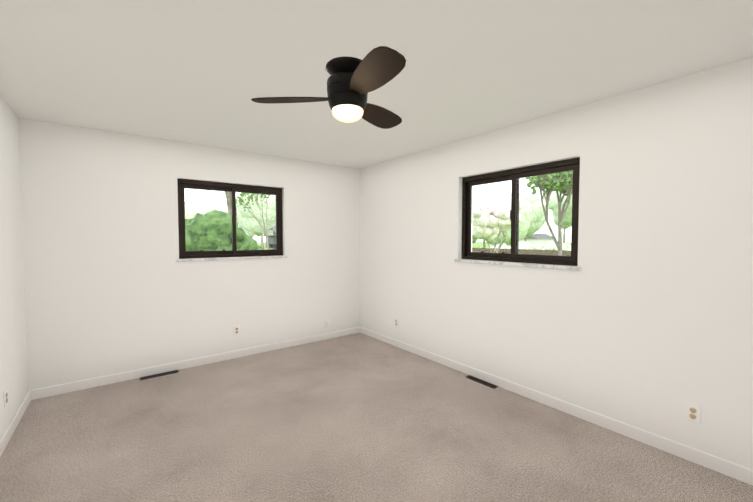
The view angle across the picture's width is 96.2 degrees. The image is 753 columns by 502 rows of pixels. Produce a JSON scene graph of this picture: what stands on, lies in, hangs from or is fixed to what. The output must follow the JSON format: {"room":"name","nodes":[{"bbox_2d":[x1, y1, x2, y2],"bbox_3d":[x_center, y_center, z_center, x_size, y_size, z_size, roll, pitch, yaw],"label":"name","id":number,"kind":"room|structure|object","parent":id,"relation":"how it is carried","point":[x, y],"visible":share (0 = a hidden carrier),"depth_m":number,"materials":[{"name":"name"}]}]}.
{"room":"empty bedroom","nodes":[
{"label":"empty bedroom","id":0,"kind":"room"},
{"bbox_2d":[0,96,28,438],"bbox_3d":[-1.706,0.160,0.971,0.240,2.560,5.180,-2,3,-37],"label":"wall","id":1,"kind":"structure","parent":0,"point":[14,381],"depth_m":2.57,"materials":[{"name":"white paint"}]},
{"bbox_2d":[3,388,7,407],"bbox_3d":[-2.578,1.021,2.350,0.011,0.116,0.072,-2,3,-37],"label":"electrical outlet","id":2,"kind":"object","parent":1,"relation":"attached to","point":[5,394],"visible":1,"depth_m":2.34,"materials":[{"name":"white plastic"}]},
{"bbox_2d":[0,391,30,456],"bbox_3d":[-1.602,1.333,1.088,0.013,0.088,4.687,-2,3,-37],"label":"baseboard","id":3,"kind":"structure","parent":1,"relation":"attached to","point":[10,429],"depth_m":2.48,"materials":[{"name":"white wood"}]},
{"bbox_2d":[18,117,359,389],"bbox_3d":[-1.717,0.042,4.072,3.996,2.560,0.240,-2,3,-37],"label":"wall","id":4,"kind":"structure","parent":0,"point":[112,286],"depth_m":3.47,"materials":[{"name":"white paint"}]},
{"bbox_2d":[29,327,359,399],"bbox_3d":[-1.640,1.221,4.017,3.516,0.088,0.013,-2,3,-37],"label":"baseboard","id":5,"kind":"structure","parent":4,"relation":"attached to","point":[39,393],"depth_m":3.61,"materials":[{"name":"white wood"}]},
{"bbox_2d":[177,178,282,258],"bbox_3d":[-1.705,-0.362,4.036,1.180,0.870,0.077,-2,3,-37],"label":"window","id":6,"kind":"structure","parent":4,"relation":"in","point":[182,184],"depth_m":4.00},
{"bbox_2d":[176,255,287,261],"bbox_3d":[-1.660,0.085,3.994,1.240,0.027,0.084,-2,3,-37],"label":"sill","id":7,"kind":"structure","parent":4,"relation":"attached to","point":[223,258],"depth_m":3.91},
{"bbox_2d":[233,325,239,335],"bbox_3d":[-1.654,0.940,3.996,0.072,0.116,0.011,-2,3,-37],"label":"electrical outlet","id":8,"kind":"object","parent":4,"relation":"attached to","point":[236,330],"visible":1,"depth_m":3.99,"materials":[{"name":"white plastic"}]},
{"bbox_2d":[325,319,328,327],"bbox_3d":[-0.689,1.017,4.734,0.072,0.116,0.019,-2,3,-37],"label":"outlet","id":9,"kind":"object","parent":4,"relation":"attached to","point":[326,323],"visible":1,"depth_m":4.73,"materials":[{"name":"white plastic"}]},
{"bbox_2d":[0,333,752,501],"bbox_3d":[-0.215,1.436,2.163,3.996,0.200,5.180,-2,3,-37],"label":"floor","id":10,"kind":"structure","parent":0,"point":[358,417],"depth_m":2.33,"materials":[{"name":"carpet"}]},
{"bbox_2d":[140,370,178,379],"bbox_3d":[-2.243,1.279,3.494,0.335,0.011,0.072,-2,3,-37],"label":"air vent register","id":11,"kind":"object","parent":10,"relation":"on","point":[158,375],"visible":1,"depth_m":3.49,"materials":[{"name":"black metal"}]},
{"bbox_2d":[466,375,498,388],"bbox_3d":[1.033,1.286,3.328,0.072,0.011,0.335,-2,3,-37],"label":"air vent register","id":12,"kind":"object","parent":10,"relation":"on","point":[483,382],"visible":1,"depth_m":3.32,"materials":[{"name":"black metal"}]},
{"bbox_2d":[0,0,752,168],"bbox_3d":[-0.215,-1.192,2.062,3.996,0.180,5.180,-2,3,-37],"label":"ceiling","id":13,"kind":"structure","parent":0,"point":[202,72],"depth_m":1.95,"materials":[{"name":"white paint"}]},
{"bbox_2d":[251,46,405,128],"bbox_3d":[-0.090,-0.942,2.000,1.025,0.316,0.987,-2,3,-37],"label":"ceiling fan","id":14,"kind":"object","parent":13,"relation":"attached to","point":[352,82],"visible":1,"depth_m":1.93,"materials":[{"name":"black metal"}]},
{"bbox_2d":[360,57,752,469],"bbox_3d":[1.276,0.073,3.253,0.240,2.560,5.180,-2,3,-37],"label":"wall","id":15,"kind":"structure","parent":0,"point":[642,319],"depth_m":2.45,"materials":[{"name":"white paint"}]},
{"bbox_2d":[394,318,397,326],"bbox_3d":[0.258,0.935,4.411,0.011,0.116,0.072,-2,3,-37],"label":"electrical outlet","id":16,"kind":"object","parent":15,"relation":"attached to","point":[395,322],"visible":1,"depth_m":4.41,"materials":[{"name":"white plastic"}]},
{"bbox_2d":[455,259,581,269],"bbox_3d":[1.242,0.118,3.139,0.084,0.027,1.238,-2,3,-37],"label":"sill","id":17,"kind":"structure","parent":15,"relation":"attached to","point":[567,267],"depth_m":2.99,"materials":[{"name":"white wood"}]},
{"bbox_2d":[462,157,579,265],"bbox_3d":[1.301,-0.329,3.167,0.077,0.870,1.178,-2,3,-37],"label":"window","id":18,"kind":"structure","parent":15,"relation":"in","point":[515,175],"depth_m":3.13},
{"bbox_2d":[360,327,752,485],"bbox_3d":[1.180,1.251,3.216,0.013,0.088,4.687,-2,3,-37],"label":"baseboard","id":19,"kind":"structure","parent":15,"relation":"attached to","point":[722,466],"depth_m":2.55,"materials":[{"name":"white wood"}]},
{"bbox_2d":[685,402,700,423],"bbox_3d":[2.002,1.026,2.135,0.011,0.116,0.072,-2,3,-37],"label":"electrical outlet","id":20,"kind":"object","parent":15,"relation":"attached to","point":[692,412],"visible":1,"depth_m":2.13,"materials":[{"name":"white plastic"}]},
{"label":"outside","id":21,"kind":"structure","parent":0,"visible":0},
{"bbox_2d":[257,242,570,249],"bbox_3d":[3.539,1.626,27.292,340.000,0.300,340.000,-2,3,-37],"label":"lawn","id":22,"kind":"structure","parent":21,"point":[480,245],"depth_m":114.93,"materials":[{"name":"green plant"}]},
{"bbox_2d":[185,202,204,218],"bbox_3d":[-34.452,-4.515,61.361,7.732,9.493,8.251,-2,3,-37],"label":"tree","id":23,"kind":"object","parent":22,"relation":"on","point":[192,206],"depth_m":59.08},
{"bbox_2d":[198,200,223,212],"bbox_3d":[-39.007,-6.268,80.779,9.466,11.507,11.270,-2,3,-37],"label":"tree","id":24,"kind":"object","parent":22,"relation":"on","point":[212,206],"depth_m":77.17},
{"bbox_2d":[185,210,263,250],"bbox_3d":[-4.854,0.752,8.499,3.977,3.506,4.314,-2,3,-37],"label":"bush","id":25,"kind":"object","parent":22,"relation":"on","point":[224,217],"depth_m":7.63,"materials":[{"name":"green plant"}]},
{"bbox_2d":[224,191,237,222],"bbox_3d":[-7.794,-5.001,15.103,4.903,13.995,6.795,-2,3,-37],"label":"oak tree","id":26,"kind":"object","parent":22,"relation":"on","point":[228,202],"depth_m":15.68,"materials":[{"name":"grey plant"}]},
{"bbox_2d":[220,202,253,236],"bbox_3d":[-27.628,-4.846,66.572,8.218,9.762,8.357,-2,3,-37],"label":"tree","id":27,"kind":"object","parent":22,"relation":"on","point":[224,207],"depth_m":63.66,"materials":[{"name":"green plant"}]},
{"bbox_2d":[236,192,269,249],"bbox_3d":[-12.575,-3.248,35.479,4.190,8.926,4.722,-2,3,-37],"label":"sapling","id":28,"kind":"object","parent":22,"relation":"on","point":[248,199],"depth_m":35.04,"materials":[{"name":"green plant"}]},
{"bbox_2d":[236,193,275,248],"bbox_3d":[-19.859,-5.714,58.406,8.085,12.108,9.534,-2,3,-37],"label":"tree","id":29,"kind":"object","parent":22,"relation":"on","point":[251,226],"depth_m":55.98,"materials":[{"name":"green plant"}]},
{"bbox_2d":[263,227,275,248],"bbox_3d":[-17.248,-3.585,83.006,18.000,5.860,10.030,-2,3,-37],"label":"house","id":30,"kind":"structure","parent":22,"relation":"on","point":[270,237],"depth_m":78.12,"materials":[{"name":"grey"}]},
{"bbox_2d":[472,204,477,243],"bbox_3d":[14.088,-3.744,54.006,8.592,8.516,8.390,-2,3,-37],"label":"tree","id":31,"kind":"object","parent":22,"relation":"on","point":[474,239],"depth_m":52.23,"materials":[{"name":"green plant"}]},
{"bbox_2d":[472,197,523,252],"bbox_3d":[3.824,0.144,11.609,2.449,3.961,2.235,-2,3,-37],"label":"blossom tree","id":32,"kind":"object","parent":22,"relation":"on","point":[494,219],"depth_m":10.81,"materials":[{"name":"green plant"}]},
{"bbox_2d":[473,193,532,245],"bbox_3d":[18.294,-3.817,48.612,8.174,9.074,9.010,-2,3,-37],"label":"tree","id":33,"kind":"object","parent":22,"relation":"on","point":[526,210],"depth_m":45.28,"materials":[{"name":"green plant"}]},
{"bbox_2d":[472,248,570,255],"bbox_3d":[8.046,0.703,23.119,0.150,1.864,40.045,-2,3,-37],"label":"fence","id":34,"kind":"object","parent":22,"relation":"on","point":[541,252],"depth_m":20.98,"materials":[{"name":"brown wood"}]},
{"bbox_2d":[510,192,548,241],"bbox_3d":[29.717,-5.939,68.219,8.403,11.805,8.185,-2,3,-37],"label":"tree","id":35,"kind":"object","parent":22,"relation":"on","point":[533,222],"depth_m":65.60,"materials":[{"name":"green plant"}]},
{"bbox_2d":[491,241,570,250],"bbox_3d":[12.831,0.521,26.655,5.643,2.556,8.371,-2,3,-37],"label":"hedge","id":36,"kind":"object","parent":22,"relation":"on","point":[522,245],"depth_m":26.29,"materials":[{"name":"green plant"}]},
{"bbox_2d":[519,234,556,245],"bbox_3d":[50.973,-3.958,108.235,13.000,4.680,8.030,-2,3,-37],"label":"house","id":37,"kind":"structure","parent":22,"relation":"on","point":[533,238],"depth_m":104.33,"materials":[{"name":"grey"}]},
{"bbox_2d":[525,171,572,255],"bbox_3d":[7.416,-0.805,14.193,2.439,5.671,2.491,-2,3,-37],"label":"tree","id":38,"kind":"object","parent":22,"relation":"on","point":[553,181],"depth_m":13.85,"materials":[{"name":"green plant"}]},
{"bbox_2d":[543,191,571,242],"bbox_3d":[41.079,-7.566,71.949,10.082,14.780,9.946,-2,3,-37],"label":"tree","id":39,"kind":"object","parent":22,"relation":"on","point":[568,214],"depth_m":69.53,"materials":[{"name":"green plant"}]},
{"bbox_3d":[-68.842,1.620,23.129,220.000,0.030,20.500,-2,3,-37],"label":"asphalt","id":40,"kind":"object","parent":22,"relation":"on","visible":0},
{"bbox_2d":[268,230,274,243],"bbox_3d":[-19.120,-1.890,62.543,2.159,3.975,1.746,-2,3,-37],"label":"basketball hoop","id":41,"kind":"object","parent":40,"relation":"on","point":[270,232],"depth_m":62.19},
{"bbox_2d":[269,244,275,249],"bbox_3d":[-18.047,-0.999,66.399,2.040,1.900,5.820,2,3,41],"label":"pickup truck","id":42,"kind":"object","parent":40,"relation":"on","point":[271,246],"depth_m":64.31,"materials":[{"name":"grey metal"}]}
]}

